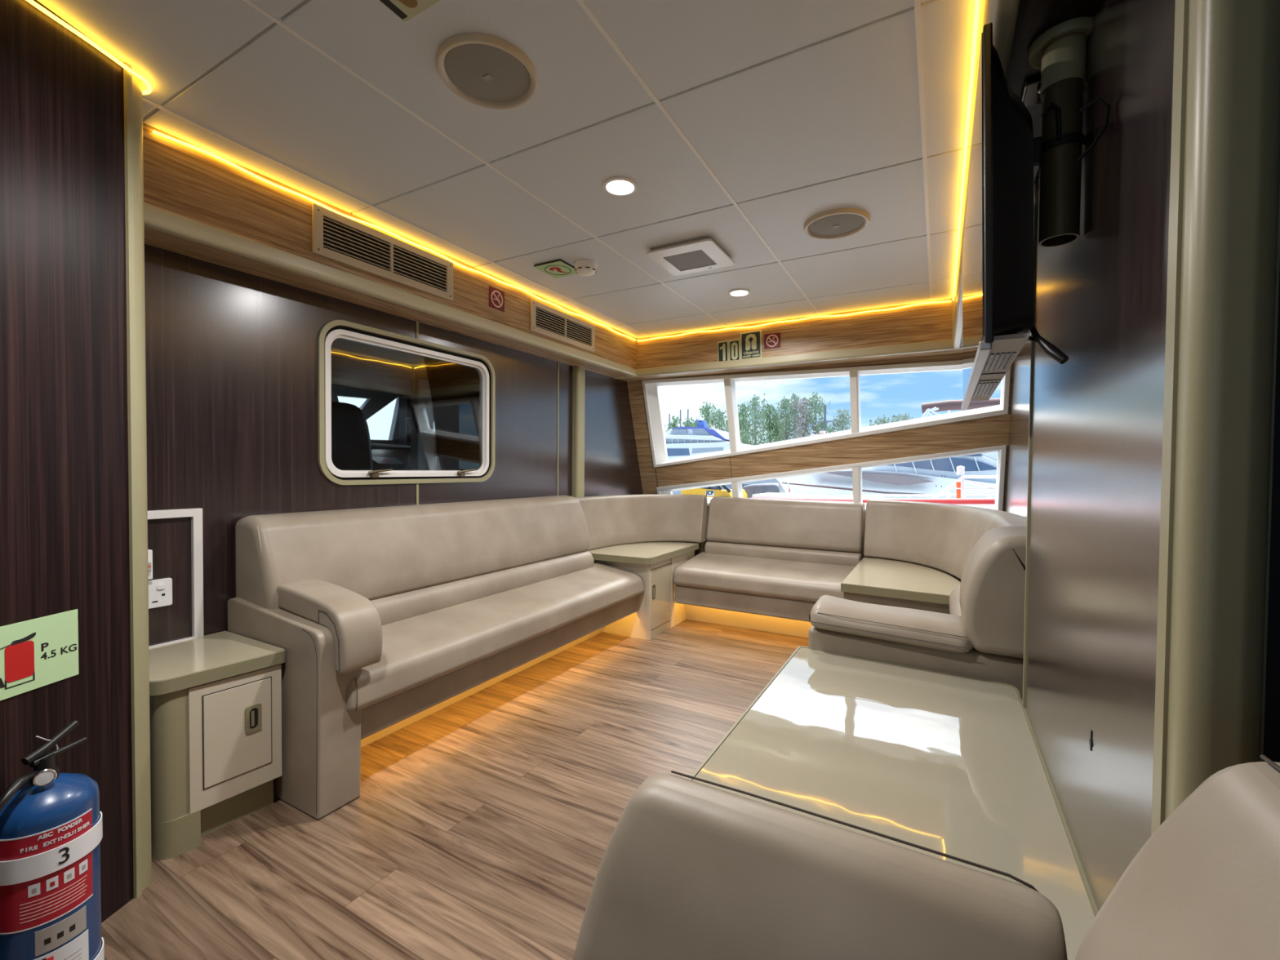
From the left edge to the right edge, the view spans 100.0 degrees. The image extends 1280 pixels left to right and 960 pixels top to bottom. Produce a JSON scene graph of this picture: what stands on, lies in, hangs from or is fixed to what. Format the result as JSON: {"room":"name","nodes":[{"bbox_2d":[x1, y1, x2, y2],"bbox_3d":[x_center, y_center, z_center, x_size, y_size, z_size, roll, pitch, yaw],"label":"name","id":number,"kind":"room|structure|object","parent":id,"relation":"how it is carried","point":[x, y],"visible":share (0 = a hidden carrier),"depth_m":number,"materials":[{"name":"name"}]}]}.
{"room":"ship interior","nodes":[
{"label":"ship interior","id":0,"kind":"room"},
{"bbox_2d":[0,0,133,923],"bbox_3d":[-1.305,0.029,0.695,0.075,1.990,1.196,1,1,5],"label":"wall partition","id":1,"kind":"structure","parent":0,"point":[64,486],"depth_m":1.15,"materials":[{"name":"wood"}]},
{"bbox_2d":[0,608,79,700],"bbox_3d":[-1.236,0.355,1.075,0.005,0.143,0.200,1,1,5],"label":"sign","id":2,"kind":"object","parent":1,"relation":"attached to","point":[38,652],"visible":1,"depth_m":1.10,"materials":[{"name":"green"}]},
{"bbox_2d":[26,0,151,94],"bbox_3d":[-1.243,-0.952,0.758,0.071,0.016,1.171,1,1,2],"label":"led strip","id":3,"kind":"object","parent":1,"relation":"attached to","point":[148,91],"visible":0.87,"depth_m":1.18,"materials":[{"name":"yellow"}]},
{"bbox_2d":[123,62,151,897],"bbox_3d":[-1.250,0.017,1.317,0.086,1.990,0.068,1,1,5],"label":"trim","id":4,"kind":"structure","parent":1,"relation":"attached to","point":[132,85],"depth_m":1.30,"materials":[{"name":"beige plastic"}]},
{"bbox_2d":[331,385,399,448],"bbox_3d":[-2.155,-0.076,3.889,0.050,2.050,4.100,1,1,29],"label":"wall","id":5,"kind":"structure","parent":0,"point":[375,401],"depth_m":4.07,"materials":[{"name":"grey plastic"}]},
{"bbox_2d":[331,337,423,394],"bbox_3d":[-1.484,-0.861,3.411,1.560,0.410,3.860,1,1,29],"label":"ceiling","id":6,"kind":"structure","parent":5,"relation":"attached to","point":[356,365],"depth_m":3.11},
{"bbox_2d":[142,122,636,368],"bbox_3d":[-0.787,-0.895,2.544,0.020,0.232,3.105,1,1,29],"label":"wall","id":7,"kind":"structure","parent":0,"point":[180,180],"depth_m":1.76,"materials":[{"name":"brown wood"}]},
{"bbox_2d":[311,203,453,301],"bbox_3d":[-0.991,-0.884,2.144,0.012,0.170,0.618,1,1,29],"label":"air vent","id":8,"kind":"object","parent":7,"relation":"in","point":[336,237],"visible":1,"depth_m":2.09,"materials":[{"name":"beige metal"}]},
{"bbox_2d":[143,204,636,377],"bbox_3d":[-0.789,-0.753,2.547,0.037,0.054,3.105,1,1,29],"label":"trim","id":9,"kind":"structure","parent":7,"relation":"attached to","point":[156,219],"depth_m":1.96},
{"bbox_2d":[152,130,635,340],"bbox_3d":[-0.691,-0.988,2.675,0.008,0.022,2.710,1,1,29],"label":"led strip","id":10,"kind":"object","parent":7,"relation":"attached to","point":[153,131],"visible":1,"depth_m":1.97,"materials":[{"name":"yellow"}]},
{"bbox_2d":[488,285,504,311],"bbox_3d":[-0.708,-0.895,2.660,0.004,0.100,0.104,1,1,29],"label":"no smoking sign","id":11,"kind":"object","parent":7,"relation":"attached to","point":[496,297],"visible":1,"depth_m":2.66,"materials":[{"name":"plastic"}]},
{"bbox_2d":[530,299,595,351],"bbox_3d":[-0.436,-0.889,3.142,0.012,0.165,0.605,1,1,29],"label":"air vent","id":12,"kind":"object","parent":7,"relation":"in","point":[545,320],"visible":1,"depth_m":3.11,"materials":[{"name":"beige metal"}]},
{"bbox_2d":[144,244,647,645],"bbox_3d":[-0.865,-0.029,2.857,0.050,2.080,3.750,1,1,29],"label":"wall","id":13,"kind":"structure","parent":0,"point":[231,354],"depth_m":1.92,"materials":[{"name":"laminate"}]},
{"bbox_2d":[147,549,152,579],"bbox_3d":[-1.503,0.258,1.620,0.047,0.090,0.050,1,1,29],"label":"circuit breaker","id":14,"kind":"object","parent":13,"relation":"attached to","point":[149,551],"visible":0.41,"depth_m":1.63,"materials":[{"name":"white paint"}]},
{"bbox_2d":[148,577,172,608],"bbox_3d":[-1.500,0.352,1.661,0.016,0.086,0.086,1,1,29],"label":"wall socket","id":15,"kind":"object","parent":13,"relation":"attached to","point":[160,590],"visible":0.75,"depth_m":1.67,"materials":[{"name":"white paint"}]},
{"bbox_2d":[147,507,204,648],"bbox_3d":[-1.558,0.310,1.553,0.018,0.428,0.488,1,1,29],"label":"frame","id":16,"kind":"object","parent":13,"relation":"attached to","point":[196,514],"visible":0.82,"depth_m":1.75,"materials":[{"name":"white metal"}]},
{"bbox_2d":[144,226,630,377],"bbox_3d":[-0.877,-0.743,2.597,0.176,0.020,3.105,1,1,29],"label":"trim","id":17,"kind":"structure","parent":13,"relation":"attached to","point":[153,237],"depth_m":2.06,"materials":[{"name":"brown wood"}]},
{"bbox_2d":[317,320,495,484],"bbox_3d":[-1.026,-0.317,2.507,0.058,0.666,0.946,1,1,29],"label":"window","id":18,"kind":"structure","parent":13,"relation":"in","point":[457,387],"depth_m":2.63,"materials":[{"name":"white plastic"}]},
{"bbox_2d":[416,320,418,504],"bbox_3d":[-1.033,-0.177,2.493,0.004,1.130,0.012,1,1,29],"label":"trim","id":19,"kind":"structure","parent":13,"relation":"attached to","point":[417,322],"depth_m":2.49,"materials":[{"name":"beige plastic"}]},
{"bbox_2d":[556,361,559,495],"bbox_3d":[-0.521,-0.193,3.412,0.004,1.130,0.010,1,1,29],"label":"trim","id":20,"kind":"structure","parent":13,"relation":"attached to","point":[557,362],"depth_m":3.41,"materials":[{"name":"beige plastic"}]},
{"bbox_2d":[572,365,585,497],"bbox_3d":[-0.400,-0.171,3.588,0.045,1.180,0.115,1,1,29],"label":"trim","id":21,"kind":"structure","parent":13,"relation":"attached to","point":[579,372],"depth_m":3.54,"materials":[{"name":"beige plastic"}]},
{"bbox_2d":[101,618,808,959],"bbox_3d":[-0.178,1.048,0.747,7.400,0.030,7.500,1,1,29],"label":"floor","id":22,"kind":"structure","parent":0,"point":[481,827],"depth_m":1.56,"materials":[{"name":"wood"}]},
{"bbox_2d":[0,720,104,959],"bbox_3d":[-1.152,0.746,1.025,0.152,0.521,0.182,1,1,29],"label":"fire extinguisher","id":23,"kind":"object","parent":22,"relation":"on","point":[51,825],"visible":1,"depth_m":1.00,"materials":[{"name":"blue metal"}]},
{"bbox_2d":[149,631,285,860],"bbox_3d":[-1.327,0.762,1.602,0.380,0.486,0.325,1,1,29],"label":"base cabinet","id":24,"kind":"object","parent":22,"relation":"on","point":[215,699],"visible":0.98,"depth_m":1.52,"materials":[{"name":"beige laminate"}]},
{"bbox_2d":[331,401,373,470],"bbox_3d":[-1.583,0.274,2.924,0.400,1.400,0.409,1,1,29],"label":"helm seat","id":25,"kind":"object","parent":22,"relation":"on","point":[351,447],"visible":0.2,"depth_m":2.96,"materials":[{"name":"black leather"}]},
{"bbox_2d":[370,443,410,470],"bbox_3d":[-1.686,0.351,3.750,0.480,1.210,1.200,1,1,29],"label":"control console","id":26,"kind":"object","parent":22,"relation":"on","point":[387,456],"visible":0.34,"depth_m":3.69,"materials":[{"name":"black plastic"}]},
{"bbox_2d":[398,392,410,448],"bbox_3d":[-1.809,-0.006,4.250,0.106,1.900,0.175,1,1,29],"label":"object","id":27,"kind":"object","parent":22,"relation":"on","point":[404,399],"visible":0.24,"depth_m":4.17,"materials":[{"name":"black"}]},
{"bbox_2d":[410,378,431,470],"bbox_3d":[-1.447,-0.034,3.582,0.087,1.990,0.130,1,1,29],"label":"pillar","id":28,"kind":"structure","parent":22,"relation":"on","point":[420,433],"depth_m":3.53,"materials":[{"name":"white paint"}]},
{"bbox_2d":[227,495,644,819],"bbox_3d":[-0.672,0.551,2.554,0.596,0.878,1.978,1,1,29],"label":"sofa","id":29,"kind":"object","parent":22,"relation":"on","point":[385,620],"visible":0.99,"depth_m":2.02,"materials":[{"name":"beige leather"}]},
{"bbox_2d":[346,561,644,713],"bbox_3d":[-0.662,0.623,2.589,0.546,0.172,1.876,1,1,29],"label":"seat cushion","id":30,"kind":"object","parent":29,"relation":"on","point":[421,647],"depth_m":2.22,"materials":[{"name":"beige leather"}]},
{"bbox_2d":[588,542,698,639],"bbox_3d":[-0.031,0.714,3.686,0.605,0.512,0.782,1,1,29],"label":"table","id":31,"kind":"object","parent":22,"relation":"on","point":[656,562],"visible":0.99,"depth_m":3.39,"materials":[{"name":"beige laminate"}]},
{"bbox_2d":[575,493,706,550],"bbox_3d":[-0.026,0.283,3.807,1.080,0.346,0.334,0,1,-29],"label":"curved backrest","id":32,"kind":"object","parent":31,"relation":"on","point":[617,519],"visible":0.77,"depth_m":3.90,"materials":[{"name":"beige leather"}]},
{"bbox_2d":[673,497,865,638],"bbox_3d":[0.871,0.560,3.555,1.137,0.842,0.678,1,1,29],"label":"sofa","id":33,"kind":"object","parent":22,"relation":"on","point":[764,565],"visible":0.76,"depth_m":3.52,"materials":[{"name":"beige leather"}]},
{"bbox_2d":[673,551,855,602],"bbox_3d":[0.848,0.622,3.534,1.110,0.162,0.618,1,1,29],"label":"seat cushion","id":34,"kind":"object","parent":33,"relation":"on","point":[750,575],"depth_m":3.38,"materials":[{"name":"beige leather"}]},
{"bbox_2d":[688,646,1098,959],"bbox_3d":[0.472,0.782,1.080,0.568,0.497,1.103,1,1,29],"label":"side table","id":35,"kind":"object","parent":22,"relation":"on","point":[951,764],"visible":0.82,"depth_m":1.01,"materials":[{"name":"beige"}]},
{"bbox_2d":[840,557,960,613],"bbox_3d":[1.422,0.746,2.787,0.600,0.512,0.901,1,1,29],"label":"table","id":36,"kind":"object","parent":22,"relation":"on","point":[878,581],"visible":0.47,"depth_m":2.54,"materials":[{"name":"beige plastic"}]},
{"bbox_2d":[863,499,1026,579],"bbox_3d":[1.506,0.321,2.527,0.504,0.350,1.885,1,1,10],"label":"curved backrest","id":37,"kind":"object","parent":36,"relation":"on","point":[943,537],"visible":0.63,"depth_m":3.03,"materials":[{"name":"beige leather"}]},
{"bbox_2d":[808,526,1026,701],"bbox_3d":[1.049,0.575,1.927,0.692,0.885,1.053,1,1,29],"label":"sofa","id":38,"kind":"object","parent":22,"relation":"on","point":[981,636],"visible":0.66,"depth_m":1.47,"materials":[{"name":"beige leather"}]},
{"bbox_2d":[573,754,1279,959],"bbox_3d":[-0.102,0.608,-0.051,0.656,0.885,1.497,1,1,29],"label":"sofa","id":39,"kind":"object","parent":22,"relation":"on","point":[688,869],"visible":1,"depth_m":0.53,"materials":[{"name":"beige leather"}]},
{"bbox_2d":[36,0,982,338],"bbox_3d":[0.027,-0.948,0.106,5.962,0.012,6.632,1,1,29],"label":"ceiling","id":40,"kind":"structure","parent":0,"point":[795,136],"depth_m":1.49,"materials":[{"name":"tile"}]},
{"bbox_2d":[378,0,440,22],"bbox_3d":[-0.457,-0.963,0.995,0.200,0.005,0.202,1,1,29],"label":"sign","id":41,"kind":"object","parent":40,"relation":"attached to","point":[405,10],"visible":1,"depth_m":1.09,"materials":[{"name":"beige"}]},
{"bbox_2d":[435,32,537,109],"bbox_3d":[-0.362,-0.964,1.279,0.230,0.014,0.230,1,1,29],"label":"ceiling speaker","id":42,"kind":"object","parent":40,"relation":"attached to","point":[482,69],"visible":1,"depth_m":1.26,"materials":[{"name":"beige plastic"}]},
{"bbox_2d":[444,43,528,102],"bbox_3d":[-0.362,-0.965,1.278,0.193,0.012,0.193,1,1,29],"label":"grille","id":43,"kind":"object","parent":42,"relation":"attached to","point":[474,72],"depth_m":1.27,"materials":[{"name":"plastic"}]},
{"bbox_2d":[142,0,932,337],"bbox_3d":[0.105,-0.962,0.154,6.000,0.042,6.800,1,1,29],"label":"trim","id":44,"kind":"structure","parent":40,"relation":"attached to","point":[917,3],"depth_m":1.47,"materials":[{"name":"metal"}]},
{"bbox_2d":[533,258,577,278],"bbox_3d":[-0.386,-0.991,2.524,0.156,0.013,0.164,1,1,29],"label":"sign","id":45,"kind":"object","parent":40,"relation":"attached to","point":[559,268],"visible":0.98,"depth_m":2.50,"materials":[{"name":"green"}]},
{"bbox_2d":[574,258,597,275],"bbox_3d":[-0.249,-0.971,2.469,0.106,0.049,0.106,1,1,29],"label":"smoke detector","id":46,"kind":"object","parent":40,"relation":"attached to","point":[584,267],"visible":1,"depth_m":2.43,"materials":[{"name":"white paint"}]},
{"bbox_2d":[602,176,637,195],"bbox_3d":[-0.066,-0.978,1.789,0.116,0.011,0.116,1,1,29],"label":"recessed light","id":47,"kind":"object","parent":40,"relation":"in","point":[619,185],"visible":1,"depth_m":1.78,"materials":[{"name":"white paint"}]},
{"bbox_2d":[646,236,734,275],"bbox_3d":[0.225,-0.976,2.354,0.300,0.026,0.300,1,1,29],"label":"ceiling vent","id":48,"kind":"object","parent":40,"relation":"in","point":[702,254],"visible":1,"depth_m":2.33,"materials":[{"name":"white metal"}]},
{"bbox_2d":[728,288,750,297],"bbox_3d":[0.527,-0.996,2.855,0.116,0.011,0.116,1,1,29],"label":"recessed light","id":49,"kind":"object","parent":40,"relation":"in","point":[736,292],"visible":1,"depth_m":2.85,"materials":[{"name":"white paint"}]},
{"bbox_2d":[803,208,869,239],"bbox_3d":[0.747,-0.971,2.046,0.236,0.014,0.236,1,1,29],"label":"ceiling speaker","id":50,"kind":"object","parent":40,"relation":"attached to","point":[840,223],"visible":1,"depth_m":2.03,"materials":[{"name":"beige plastic"}]},
{"bbox_2d":[808,213,864,235],"bbox_3d":[0.747,-0.972,2.046,0.198,0.012,0.198,1,1,29],"label":"grille","id":51,"kind":"object","parent":50,"relation":"attached to","point":[820,224],"depth_m":2.04,"materials":[{"name":"plastic"}]},
{"bbox_2d":[636,297,955,368],"bbox_3d":[0.893,-0.900,3.391,2.490,0.232,0.020,1,1,29],"label":"wall","id":52,"kind":"structure","parent":0,"point":[925,322],"depth_m":3.26,"materials":[{"name":"brown wood"}]},
{"bbox_2d":[717,340,728,361],"bbox_3d":[0.552,-0.848,3.568,0.082,0.152,0.004,1,1,29],"label":"number sign","id":53,"kind":"object","parent":52,"relation":"attached to","point":[722,346],"visible":1,"depth_m":3.57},
{"bbox_2d":[728,338,740,360],"bbox_3d":[0.622,-0.846,3.529,0.082,0.152,0.004,1,1,29],"label":"number sign","id":54,"kind":"object","parent":52,"relation":"attached to","point":[734,344],"visible":1,"depth_m":3.53,"materials":[{"name":"plastic"}]},
{"bbox_2d":[740,329,761,359],"bbox_3d":[0.718,-0.871,3.475,0.145,0.184,0.004,1,1,29],"label":"sign","id":55,"kind":"object","parent":52,"relation":"attached to","point":[750,341],"visible":1,"depth_m":3.47,"materials":[{"name":"plastic"}]},
{"bbox_2d":[764,332,780,349],"bbox_3d":[0.839,-0.883,3.408,0.105,0.095,0.004,1,1,29],"label":"no smoking sign","id":56,"kind":"object","parent":52,"relation":"attached to","point":[772,340],"visible":1,"depth_m":3.41,"materials":[{"name":"plastic"}]},
{"bbox_2d":[637,300,951,341],"bbox_3d":[0.837,-0.991,3.398,1.958,0.022,0.008,1,1,29],"label":"led strip","id":57,"kind":"object","parent":52,"relation":"attached to","point":[944,300],"visible":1,"depth_m":3.29,"materials":[{"name":"yellow"}]},
{"bbox_2d":[626,353,1013,573],"bbox_3d":[1.102,-0.007,3.784,2.545,2.030,0.686,1,1,29],"label":"wall","id":58,"kind":"structure","parent":0,"point":[993,431],"depth_m":3.59,"materials":[{"name":"brown wood"}]},
{"bbox_2d":[614,339,962,381],"bbox_3d":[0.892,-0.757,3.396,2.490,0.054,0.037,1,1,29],"label":"trim","id":59,"kind":"structure","parent":58,"relation":"attached to","point":[946,344],"depth_m":3.31,"materials":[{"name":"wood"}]},
{"bbox_2d":[641,360,1011,467],"bbox_3d":[1.105,-0.407,3.664,2.321,0.663,0.336,1,1,29],"label":"window","id":60,"kind":"structure","parent":58,"relation":"in","point":[651,387],"depth_m":3.60,"materials":[{"name":"white paint"}]},
{"bbox_2d":[656,444,1006,512],"bbox_3d":[1.163,-0.005,3.783,2.321,0.439,0.266,1,1,29],"label":"window","id":61,"kind":"structure","parent":58,"relation":"in","point":[736,482],"depth_m":3.57,"materials":[{"name":"white paint"}]},
{"bbox_2d":[951,299,955,344],"bbox_3d":[1.712,-0.859,2.922,0.022,0.240,0.024,1,1,29],"label":"trim","id":62,"kind":"structure","parent":58,"relation":"attached to","point":[953,301],"depth_m":2.92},
{"bbox_2d":[955,0,988,317],"bbox_3d":[0.750,-0.853,1.173,0.020,0.232,4.005,1,1,29],"label":"wall","id":63,"kind":"structure","parent":0,"point":[985,2],"depth_m":1.52,"materials":[{"name":"plastic"}]},
{"bbox_2d":[952,0,980,300],"bbox_3d":[0.798,-0.946,1.297,0.008,0.022,3.670,1,1,29],"label":"led strip","id":64,"kind":"object","parent":63,"relation":"attached to","point":[977,2],"visible":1,"depth_m":1.40,"materials":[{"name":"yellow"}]},
{"bbox_2d":[953,0,1020,348],"bbox_3d":[0.750,-0.711,1.175,0.037,0.054,4.005,1,1,29],"label":"trim","id":65,"kind":"structure","parent":63,"relation":"attached to","point":[1002,14],"depth_m":0.82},
{"bbox_2d":[1004,332,1031,518],"bbox_3d":[1.505,0.170,1.969,0.030,1.760,3.500,1,1,29],"label":"wall","id":66,"kind":"structure","parent":0,"point":[1016,483],"depth_m":2.68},
{"bbox_2d":[960,0,1097,346],"bbox_3d":[0.882,-0.697,1.103,0.276,0.020,4.005,1,1,29],"label":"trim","id":67,"kind":"structure","parent":66,"relation":"attached to","point":[1034,17],"depth_m":0.81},
{"bbox_2d":[1026,16,1092,247],"bbox_3d":[0.677,-0.530,0.881,0.099,0.308,0.186,1,1,29],"label":"pole","id":68,"kind":"object","parent":66,"relation":"hanging from","point":[1059,52],"visible":0.87,"depth_m":0.82,"materials":[{"name":"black metal"}]},
{"bbox_2d":[960,22,1034,410],"bbox_3d":[0.753,-0.433,1.170,0.077,0.472,0.920,1,1,29],"label":"television","id":69,"kind":"object","parent":68,"relation":"attached to","point":[998,272],"visible":1,"depth_m":0.78,"materials":[{"name":"black plastic"}]},
{"bbox_2d":[1030,324,1068,364],"bbox_3d":[0.649,-0.316,0.914,0.043,0.301,0.364,1,1,24],"label":"cable","id":70,"kind":"object","parent":69,"relation":"hanging from","point":[1050,349],"visible":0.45,"depth_m":0.76,"materials":[{"name":"black plastic"}]},
{"bbox_2d":[1025,0,1175,911],"bbox_3d":[0.715,0.175,0.858,0.050,1.724,0.870,1,1,29],"label":"wall","id":71,"kind":"structure","parent":0,"point":[1100,295],"depth_m":0.68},
{"bbox_2d":[1022,179,1037,707],"bbox_3d":[0.928,0.171,1.243,0.056,1.720,0.009,1,1,29],"label":"trim","id":72,"kind":"structure","parent":71,"relation":"attached to","point":[1036,182],"depth_m":1.25,"materials":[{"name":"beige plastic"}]},
{"bbox_2d":[1021,76,1041,106],"bbox_3d":[0.707,-0.677,0.934,0.070,0.016,0.070,1,1,29],"label":"bracket","id":73,"kind":"object","parent":71,"relation":"attached to","point":[1031,95],"visible":0.27,"depth_m":0.94,"materials":[{"name":"metal"}]},
{"bbox_2d":[1075,97,1110,161],"bbox_3d":[0.589,-0.458,0.699,0.006,0.072,0.035,0,1,-26],"label":"cable","id":74,"kind":"object","parent":71,"relation":"attached to","point":[1099,100],"visible":1,"depth_m":0.69,"materials":[{"name":"black rubber"}]},
{"bbox_2d":[1151,0,1279,835],"bbox_3d":[0.499,0.049,0.463,0.061,1.990,0.056,1,1,29],"label":"pillar","id":75,"kind":"structure","parent":71,"relation":"attached to","point":[1224,262],"depth_m":0.44,"materials":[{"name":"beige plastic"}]},
{"bbox_2d":[1262,264,1279,762],"bbox_3d":[1.135,0.061,0.147,1.358,1.990,0.040,1,1,29],"label":"wall","id":76,"kind":"structure","parent":0,"point":[1272,704],"depth_m":0.46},
{"label":"outside","id":77,"kind":"structure","parent":0,"visible":0},
{"bbox_3d":[40.168,1.472,72.211,240.000,0.100,154.800,1,1,29],"label":"ground","id":78,"kind":"structure","parent":77,"visible":0},
{"bbox_2d":[663,415,681,434],"bbox_3d":[3.481,-2.395,52.626,2.908,7.890,2.634,1,1,7],"label":"tree","id":79,"kind":"object","parent":78,"relation":"on","point":[675,423],"visible":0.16,"depth_m":52.39,"materials":[{"name":"green plant"}]},
{"bbox_2d":[682,417,693,426],"bbox_3d":[5.091,-2.485,54.604,2.770,8.011,2.802,1,1,29],"label":"tree","id":80,"kind":"object","parent":78,"relation":"on","point":[691,420],"visible":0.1,"depth_m":54.32,"materials":[{"name":"green plant"}]},
{"bbox_2d":[665,420,752,459],"bbox_3d":[4.933,-1.986,41.282,8.252,4.946,5.020,1,1,29],"label":"motor yacht","id":81,"kind":"object","parent":78,"relation":"on","point":[681,442],"visible":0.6,"depth_m":39.30,"materials":[{"name":"white plastic"}]},
{"bbox_2d":[697,401,720,428],"bbox_3d":[6.240,-2.917,51.087,4.113,9.044,3.873,0,1,0],"label":"tree","id":82,"kind":"object","parent":78,"relation":"on","point":[704,410],"visible":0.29,"depth_m":50.41,"materials":[{"name":"green plant"}]},
{"bbox_2d":[680,484,746,497],"bbox_3d":[2.308,0.665,16.613,1.946,1.415,1.750,1,1,29],"label":"boat","id":83,"kind":"object","parent":78,"relation":"on","point":[723,491],"visible":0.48,"depth_m":16.04,"materials":[{"name":"yellow paint"}]},
{"bbox_2d":[707,404,728,431],"bbox_3d":[7.618,-2.630,49.259,4.089,8.572,3.564,1,1,29],"label":"tree","id":84,"kind":"object","parent":78,"relation":"on","point":[717,420],"visible":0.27,"depth_m":48.93,"materials":[{"name":"green plant"}]},
{"bbox_2d":[724,414,753,444],"bbox_3d":[8.388,-2.150,48.627,3.697,7.653,4.135,1,1,29],"label":"tree","id":85,"kind":"object","parent":78,"relation":"on","point":[742,437],"visible":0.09,"depth_m":47.86,"materials":[{"name":"green plant"}]},
{"bbox_2d":[737,401,757,445],"bbox_3d":[9.790,-3.025,52.390,4.088,9.261,4.680,0,1,-23],"label":"tree","id":86,"kind":"object","parent":78,"relation":"on","point":[741,412],"visible":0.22,"depth_m":52.01,"materials":[{"name":"green plant"}]},
{"bbox_2d":[738,393,773,445],"bbox_3d":[9.948,-3.040,48.568,4.637,9.459,4.532,1,1,18],"label":"tree","id":87,"kind":"object","parent":78,"relation":"on","point":[756,416],"visible":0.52,"depth_m":48.01,"materials":[{"name":"green plant"}]},
{"bbox_2d":[742,479,778,488],"bbox_3d":[5.349,1.031,23.654,2.347,2.306,2.500,1,1,29],"label":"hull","id":88,"kind":"object","parent":78,"relation":"on","point":[769,481],"visible":0.06,"depth_m":22.37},
{"bbox_2d":[742,483,779,497],"bbox_3d":[4.435,0.451,18.144,1.402,0.698,2.000,1,1,29],"label":"stack","id":89,"kind":"object","parent":78,"relation":"on","point":[750,490],"visible":0.3,"depth_m":17.33,"materials":[{"name":"metal"}]},
{"bbox_2d":[751,402,785,445],"bbox_3d":[12.245,-2.810,50.728,3.740,8.942,4.314,2,2,43],"label":"tree","id":90,"kind":"object","parent":78,"relation":"on","point":[770,412],"visible":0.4,"depth_m":50.31,"materials":[{"name":"green plant"}]},
{"bbox_2d":[760,409,790,443],"bbox_3d":[12.684,-2.456,50.479,4.237,8.254,4.002,0,1,-24],"label":"tree","id":91,"kind":"object","parent":78,"relation":"on","point":[773,416],"visible":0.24,"depth_m":50.26,"materials":[{"name":"green plant"}]},
{"bbox_2d":[773,395,799,442],"bbox_3d":[12.929,-2.904,48.098,3.451,9.255,3.535,0,1,-10],"label":"tree","id":92,"kind":"object","parent":78,"relation":"on","point":[784,405],"visible":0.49,"depth_m":47.92,"materials":[{"name":"green plant"}]},
{"bbox_2d":[783,392,807,439],"bbox_3d":[14.190,-3.103,48.898,3.295,9.638,3.932,0,1,-21],"label":"tree","id":93,"kind":"object","parent":78,"relation":"on","point":[794,411],"visible":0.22,"depth_m":48.68,"materials":[{"name":"green plant"}]},
{"bbox_2d":[789,395,819,439],"bbox_3d":[13.647,-2.643,44.998,3.351,8.880,3.899,1,1,29],"label":"tree","id":94,"kind":"object","parent":78,"relation":"on","point":[800,428],"visible":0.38,"depth_m":44.73,"materials":[{"name":"green plant"}]},
{"bbox_2d":[795,391,831,438],"bbox_3d":[14.466,-2.778,44.786,3.580,9.170,3.794,0,1,-31],"label":"tree","id":95,"kind":"object","parent":78,"relation":"on","point":[815,407],"visible":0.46,"depth_m":44.69,"materials":[{"name":"green plant"}]},
{"bbox_2d":[813,404,839,434],"bbox_3d":[11.221,-1.254,32.651,1.641,6.583,0.266,1,1,29],"label":"mast","id":96,"kind":"object","parent":78,"relation":"on","point":[824,421],"visible":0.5,"depth_m":32.55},
{"bbox_2d":[828,408,850,432],"bbox_3d":[16.857,-2.087,44.623,3.440,7.837,3.375,1,1,29],"label":"tree","id":97,"kind":"object","parent":78,"relation":"on","point":[842,416],"visible":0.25,"depth_m":44.26,"materials":[{"name":"green plant"}]},
{"bbox_2d":[751,492,995,507],"bbox_3d":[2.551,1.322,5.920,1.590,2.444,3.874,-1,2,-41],"label":"deck edge","id":98,"kind":"object","parent":78,"relation":"on","point":[975,502],"visible":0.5,"depth_m":5.54,"materials":[{"name":"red paint"}]},
{"bbox_2d":[955,481,960,497],"bbox_3d":[3.011,0.099,5.079,0.041,0.159,0.043,1,1,29],"label":"post","id":99,"kind":"object","parent":98,"relation":"on","point":[957,483],"visible":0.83,"depth_m":5.07,"materials":[{"name":"paint"}]},
{"bbox_2d":[932,466,996,498],"bbox_3d":[3.172,0.033,5.102,0.701,0.336,0.066,1,1,29],"label":"railing","id":100,"kind":"object","parent":98,"relation":"on","point":[960,469],"visible":0.7,"depth_m":5.12,"materials":[{"name":"metal"}]},
{"bbox_2d":[956,466,964,475],"bbox_3d":[3.075,-0.092,5.154,0.068,0.090,0.066,1,1,29],"label":"lamp","id":101,"kind":"object","parent":100,"relation":"attached to","point":[960,469],"depth_m":5.13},
{"bbox_2d":[873,413,890,426],"bbox_3d":[20.467,-1.858,45.164,2.613,7.415,2.576,0,1,-19],"label":"tree","id":102,"kind":"object","parent":78,"relation":"on","point":[882,421],"visible":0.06,"depth_m":45.24,"materials":[{"name":"green plant"}]},
{"bbox_2d":[775,451,997,498],"bbox_3d":[6.464,0.099,12.760,6.186,1.583,5.020,1,1,29],"label":"yacht","id":103,"kind":"object","parent":78,"relation":"on","point":[931,476],"visible":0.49,"depth_m":10.84,"materials":[{"name":"white plastic"}]},
{"bbox_2d":[920,398,999,417],"bbox_3d":[6.209,-0.963,10.258,1.570,1.057,1.231,1,1,29],"label":"canopy","id":104,"kind":"object","parent":103,"relation":"on","point":[949,405],"visible":0.65,"depth_m":9.96,"materials":[{"name":"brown fabric"}]},
{"bbox_2d":[886,413,902,423],"bbox_3d":[20.674,-1.783,43.977,2.753,7.320,2.644,1,1,29],"label":"tree","id":105,"kind":"object","parent":78,"relation":"on","point":[895,417],"visible":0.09,"depth_m":43.72,"materials":[{"name":"green plant"}]},
{"bbox_2d":[897,410,912,422],"bbox_3d":[20.184,-1.702,41.493,2.698,7.258,2.785,1,1,29],"label":"tree","id":106,"kind":"object","parent":78,"relation":"on","point":[905,416],"visible":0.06,"depth_m":41.05,"materials":[{"name":"green plant"}]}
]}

